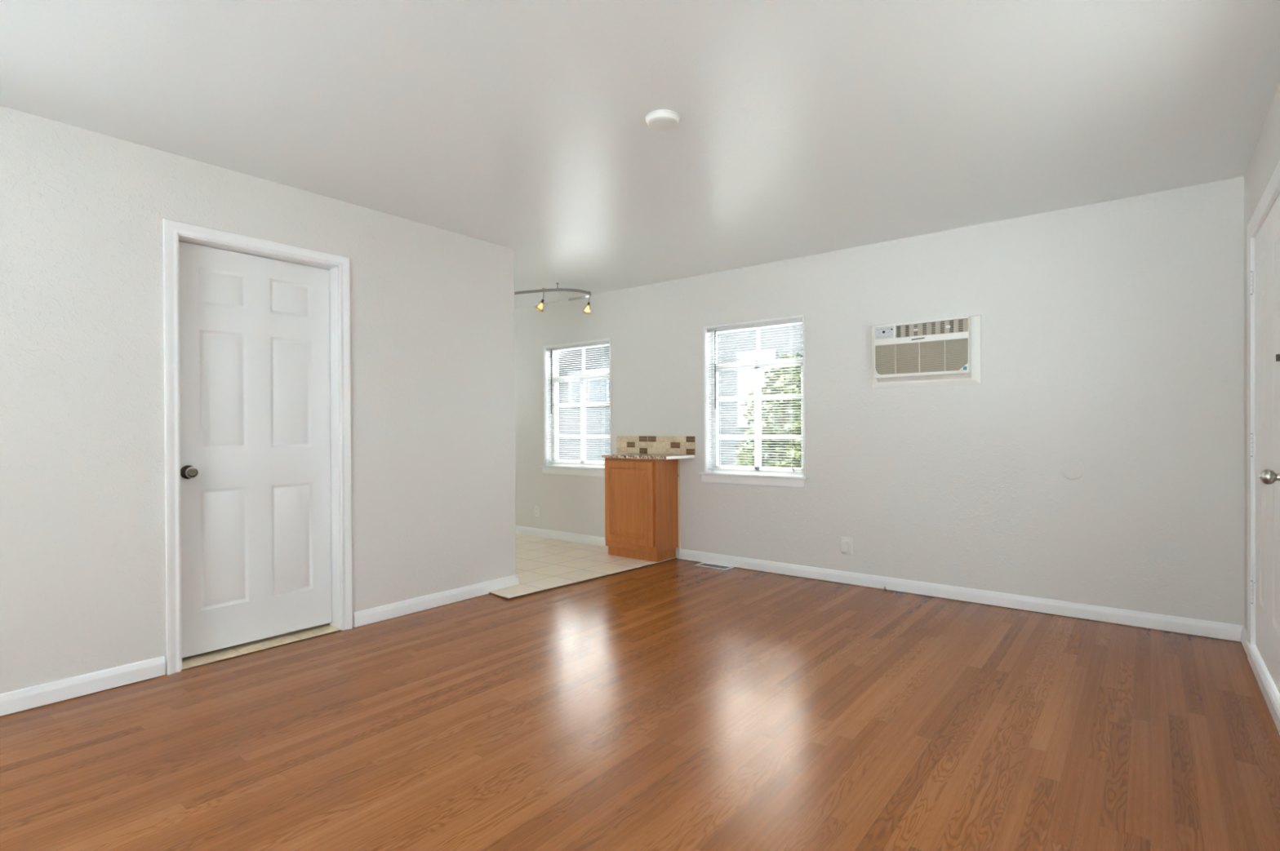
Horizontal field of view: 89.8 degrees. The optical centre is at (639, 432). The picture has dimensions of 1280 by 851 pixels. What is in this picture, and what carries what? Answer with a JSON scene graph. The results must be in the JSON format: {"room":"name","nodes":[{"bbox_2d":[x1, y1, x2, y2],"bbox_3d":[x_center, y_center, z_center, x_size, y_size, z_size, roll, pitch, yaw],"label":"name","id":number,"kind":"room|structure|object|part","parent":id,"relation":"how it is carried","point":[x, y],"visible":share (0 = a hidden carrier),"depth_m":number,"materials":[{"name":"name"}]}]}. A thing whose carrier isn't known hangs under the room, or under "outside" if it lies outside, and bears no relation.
{"room":"empty living room","nodes":[
{"label":"empty living room","id":0,"kind":"room"},
{"bbox_2d":[0,106,515,693],"bbox_3d":[-3.087,-0.031,1.997,0.125,2.580,6.889,0,0,38],"label":"wall","id":1,"kind":"structure","parent":0,"point":[82,558],"depth_m":2.93,"materials":[{"name":"white paint"}]},
{"bbox_2d":[0,656,165,716],"bbox_3d":[-3.628,1.099,1.202,0.014,0.085,4.558,0,0,38],"label":"baseboard","id":2,"kind":"structure","parent":1,"relation":"attached to","point":[11,702],"depth_m":2.74,"materials":[{"name":"white"}]},
{"bbox_2d":[178,241,331,657],"bbox_3d":[-2.004,0.084,3.390,0.099,2.028,0.756,0,0,38],"label":"door","id":3,"kind":"structure","parent":1,"relation":"in","point":[255,389],"depth_m":3.37,"materials":[{"name":"white wood"}]},
{"bbox_3d":[-2.190,0.196,3.127,0.064,0.068,0.068,0,0,38],"label":"knob","id":4,"kind":"part","parent":3,"relation":"part of","materials":[{"name":"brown metal"}]},
{"bbox_2d":[162,218,352,675],"bbox_3d":[-1.984,0.066,3.373,0.142,2.124,0.886,0,0,38],"label":"door frame","id":5,"kind":"structure","parent":1,"relation":"attached to","point":[171,228],"depth_m":3.34,"materials":[{"name":"white wood"}]},
{"bbox_2d":[353,574,519,627],"bbox_3d":[-1.310,1.077,4.221,0.139,0.085,1.237,0,0,38],"label":"baseboard","id":6,"kind":"structure","parent":1,"relation":"attached to","point":[364,617],"depth_m":4.08,"materials":[{"name":"white"}]},
{"bbox_2d":[488,533,677,599],"bbox_3d":[-2.041,1.161,5.824,3.957,0.116,2.669,0,0,38],"label":"floor","id":7,"kind":"structure","parent":0,"point":[541,563],"depth_m":5.33,"materials":[{"name":"beige tile"}]},
{"bbox_2d":[604,457,680,564],"bbox_3d":[0.015,0.667,5.642,0.595,0.884,0.350,0,0,38],"label":"base cabinet","id":8,"kind":"object","parent":7,"relation":"on","point":[642,496],"visible":0.9,"depth_m":5.50,"materials":[{"name":"brown wood"}]},
{"bbox_3d":[-0.099,0.606,5.520,0.530,0.708,0.020,0,0,38],"label":"cabinet door","id":9,"kind":"part","parent":8,"relation":"part of","materials":[{"name":"brown wood"}]},
{"bbox_2d":[601,453,694,459],"bbox_3d":[0.063,0.211,5.592,0.744,0.026,0.362,0,0,38],"label":"countertop","id":10,"kind":"structure","parent":8,"relation":"on","point":[647,456],"depth_m":5.45,"materials":[{"name":"stone"}]},
{"bbox_2d":[0,559,1279,850],"bbox_3d":[-0.896,1.188,1.212,4.887,0.128,8.469,0,0,38],"label":"floor","id":11,"kind":"structure","parent":0,"point":[676,704],"depth_m":2.38,"materials":[{"name":"brown wood"}]},
{"bbox_2d":[694,562,733,570],"bbox_3d":[0.612,1.104,5.291,0.300,0.006,0.131,0,0,38],"label":"floor vent","id":12,"kind":"object","parent":11,"relation":"in","point":[703,564],"visible":1,"depth_m":5.29,"materials":[{"name":"white metal"}]},
{"bbox_2d":[0,0,1279,309],"bbox_3d":[-2.207,-1.368,2.379,8.387,0.178,8.799,0,0,38],"label":"ceiling","id":13,"kind":"structure","parent":0,"point":[805,127],"depth_m":2.60,"materials":[{"name":"white paint"}]},
{"bbox_2d":[514,282,591,314],"bbox_3d":[-1.117,-1.201,6.021,1.390,0.250,0.496,0,0,18],"label":"track light","id":14,"kind":"object","parent":13,"relation":"attached to","point":[540,307],"visible":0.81,"depth_m":5.76,"materials":[{"name":"silver metal"}]},
{"bbox_3d":[-0.900,-1.121,5.729,0.077,0.090,0.076,0,0,38],"label":"lamp shade","id":15,"kind":"part","parent":14,"relation":"part of","materials":[{"name":"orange glass"}]},
{"bbox_3d":[-1.119,-1.265,6.047,1.370,0.027,0.447,0,0,18],"label":"rail","id":16,"kind":"part","parent":14,"relation":"part of","materials":[{"name":"silver metal"}]},
{"bbox_3d":[-0.483,-1.123,5.848,0.079,0.089,0.076,0,0,38],"label":"lamp shade","id":17,"kind":"part","parent":14,"relation":"part of","materials":[{"name":"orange glass"}]},
{"bbox_2d":[733,352,802,467],"bbox_3d":[1.819,0.311,7.905,1.498,2.565,1.130,0,0,38],"label":"leafy tree","id":18,"kind":"object","parent":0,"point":[744,451],"visible":0.39,"depth_m":7.69,"materials":[{"name":"green plant"}]},
{"bbox_2d":[514,176,1244,642],"bbox_3d":[0.408,-0.063,5.670,8.387,2.580,0.208,0,0,38],"label":"wall","id":19,"kind":"structure","parent":0,"point":[1113,331],"depth_m":4.07,"materials":[{"name":"white paint"}]},
{"bbox_2d":[534,506,539,517],"bbox_3d":[-1.081,0.830,6.732,0.072,0.116,0.009,0,0,38],"label":"wall outlet","id":20,"kind":"object","parent":19,"relation":"attached to","point":[536,508],"visible":1,"depth_m":6.72,"materials":[{"name":"white plastic"}]},
{"bbox_2d":[515,525,608,546],"bbox_3d":[-1.447,1.052,7.021,3.400,0.085,0.014,0,0,38],"label":"baseboard","id":21,"kind":"structure","parent":19,"relation":"attached to","point":[560,535],"depth_m":6.49,"materials":[{"name":"white"}]},
{"bbox_2d":[539,338,611,477],"bbox_3d":[-0.594,-0.230,6.441,0.979,1.317,0.225,0,0,38],"label":"window","id":22,"kind":"structure","parent":19,"relation":"in","point":[588,470],"depth_m":6.52,"materials":[{"name":"white wood"}]},
{"bbox_3d":[-0.624,0.351,6.402,0.979,0.020,0.120,0,0,38],"label":"sill","id":23,"kind":"part","parent":22,"relation":"part of","materials":[{"name":"white"}]},
{"bbox_2d":[546,341,609,465],"bbox_3d":[-0.621,-0.273,6.387,0.881,1.185,0.048,0,0,38],"label":"window blind","id":24,"kind":"object","parent":22,"relation":"attached to","point":[603,344],"visible":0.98,"depth_m":6.39,"materials":[{"name":"white plastic"}]},
{"bbox_3d":[-0.882,-0.267,6.589,0.002,1.157,0.002,0,0,8],"label":"ladder cord","id":25,"kind":"part","parent":24,"relation":"part of","materials":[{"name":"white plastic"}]},
{"bbox_3d":[-0.612,0.314,6.397,0.881,0.010,0.026,0,0,38],"label":"rail","id":26,"kind":"part","parent":24,"relation":"part of","materials":[{"name":"white plastic"}]},
{"bbox_3d":[-0.364,-0.268,6.178,0.002,1.157,0.002,0,0,38],"label":"ladder cord","id":27,"kind":"part","parent":24,"relation":"part of","materials":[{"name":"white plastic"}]},
{"bbox_2d":[616,435,695,455],"bbox_3d":[0.127,0.116,5.765,0.879,0.161,0.010,0,0,38],"label":"backsplash","id":28,"kind":"structure","parent":19,"relation":"attached to","point":[659,445],"depth_m":5.74,"materials":[{"name":"beige tile"}]},
{"bbox_2d":[698,315,807,488],"bbox_3d":[0.937,-0.232,5.225,0.962,1.317,0.225,0,0,38],"label":"window","id":29,"kind":"structure","parent":19,"relation":"in","point":[720,477],"depth_m":5.24,"materials":[{"name":"white wood"}]},
{"bbox_3d":[0.907,0.349,5.186,0.962,0.020,0.120,0,0,38],"label":"sill","id":30,"kind":"part","parent":29,"relation":"part of","materials":[{"name":"white"}]},
{"bbox_2d":[706,318,803,473],"bbox_3d":[0.911,-0.276,5.171,0.864,1.185,0.048,0,0,38],"label":"window blind","id":31,"kind":"object","parent":29,"relation":"attached to","point":[794,321],"visible":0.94,"depth_m":5.17,"materials":[{"name":"white plastic"}]},
{"bbox_3d":[0.673,-0.270,5.389,0.002,1.157,0.002,0,0,38],"label":"ladder cord","id":32,"kind":"part","parent":31,"relation":"part of","materials":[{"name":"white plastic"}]},
{"bbox_3d":[0.919,0.312,5.181,0.864,0.010,0.026,0,0,38],"label":"rail","id":33,"kind":"part","parent":31,"relation":"part of","materials":[{"name":"white plastic"}]},
{"bbox_3d":[1.160,-0.270,4.968,0.002,1.157,0.002,0,0,8],"label":"ladder cord","id":34,"kind":"part","parent":31,"relation":"part of","materials":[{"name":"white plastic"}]},
{"bbox_3d":[1.177,-0.270,4.989,0.002,1.157,0.002,0,0,38],"label":"ladder cord","id":35,"kind":"part","parent":31,"relation":"part of","materials":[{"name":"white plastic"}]},
{"bbox_2d":[841,537,852,555],"bbox_3d":[1.505,0.829,4.678,0.080,0.124,0.009,0,0,38],"label":"wall outlet","id":36,"kind":"object","parent":19,"relation":"attached to","point":[849,540],"visible":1,"depth_m":4.66,"materials":[{"name":"white plastic"}]},
{"bbox_2d":[871,314,981,388],"bbox_3d":[1.890,-0.532,4.302,0.693,0.446,0.102,0,0,38],"label":"air conditioner","id":37,"kind":"object","parent":19,"relation":"attached to","point":[942,352],"visible":1,"depth_m":4.25,"materials":[{"name":"white plastic"}]},
{"bbox_3d":[1.681,-0.682,4.415,0.126,0.084,0.010,0,0,38],"label":"control panel","id":38,"kind":"part","parent":37,"relation":"part of","materials":[{"name":"grey plastic"}]},
{"bbox_2d":[875,338,968,374],"bbox_3d":[1.860,-0.497,4.271,0.585,0.198,0.009,0,0,38],"label":"grille","id":39,"kind":"object","parent":37,"relation":"attached to","point":[918,356],"depth_m":4.26,"materials":[{"name":"beige plastic"}]},
{"bbox_2d":[679,549,1243,642],"bbox_3d":[1.755,1.059,4.479,3.599,0.085,0.014,0,0,38],"label":"baseboard","id":40,"kind":"structure","parent":19,"relation":"attached to","point":[1230,632],"depth_m":4.08,"materials":[{"name":"white"}]},
{"bbox_2d":[1244,81,1279,700],"bbox_3d":[0.676,-0.041,0.101,0.160,2.580,8.599,0,0,38],"label":"wall","id":41,"kind":"structure","parent":0,"point":[1265,157],"depth_m":3.03,"materials":[{"name":"white paint"}]},
{"bbox_2d":[1240,626,1247,655],"bbox_3d":[3.065,1.058,3.247,0.014,0.085,0.314,0,0,38],"label":"baseboard","id":42,"kind":"structure","parent":41,"relation":"attached to","point":[1244,633],"depth_m":3.27,"materials":[{"name":"white"}]},
{"bbox_2d":[1245,160,1279,734],"bbox_3d":[2.685,0.057,2.649,0.184,2.103,1.078,0,0,38],"label":"door frame","id":43,"kind":"structure","parent":41,"relation":"attached to","point":[1273,188],"depth_m":3.06,"materials":[{"name":"white wood"}]},
{"bbox_2d":[1249,194,1279,694],"bbox_3d":[2.627,0.048,2.701,0.115,1.925,0.937,0,0,38],"label":"door","id":44,"kind":"structure","parent":41,"relation":"in","point":[1264,281],"depth_m":2.72,"materials":[{"name":"white wood"}]},
{"bbox_3d":[2.342,0.166,2.378,0.071,0.066,0.066,0,0,38],"label":"knob","id":45,"kind":"part","parent":44,"relation":"part of","materials":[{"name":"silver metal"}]},
{"label":"outside","id":46,"kind":"structure","parent":0,"visible":0},
{"bbox_3d":[11.533,1.477,38.643,90.000,0.120,65.151,0,0,38],"label":"driveway","id":47,"kind":"object","parent":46,"visible":0},
{"bbox_2d":[558,323,802,466],"bbox_3d":[5.873,-0.871,15.761,15.800,4.820,8.700,0,0,38],"label":"neighbor house","id":48,"kind":"structure","parent":47,"relation":"on","point":[724,461],"depth_m":13.95,"materials":[{"name":"grey"}]},
{"bbox_3d":[-1.553,-1.128,16.483,0.570,0.700,0.020,0,0,38],"label":"pane","id":49,"kind":"part","parent":48,"relation":"part of","materials":[{"name":"grey"}]},
{"bbox_3d":[-1.060,-1.129,16.092,0.570,0.700,0.020,0,0,38],"label":"pane","id":50,"kind":"part","parent":48,"relation":"part of","materials":[{"name":"grey"}]}
]}

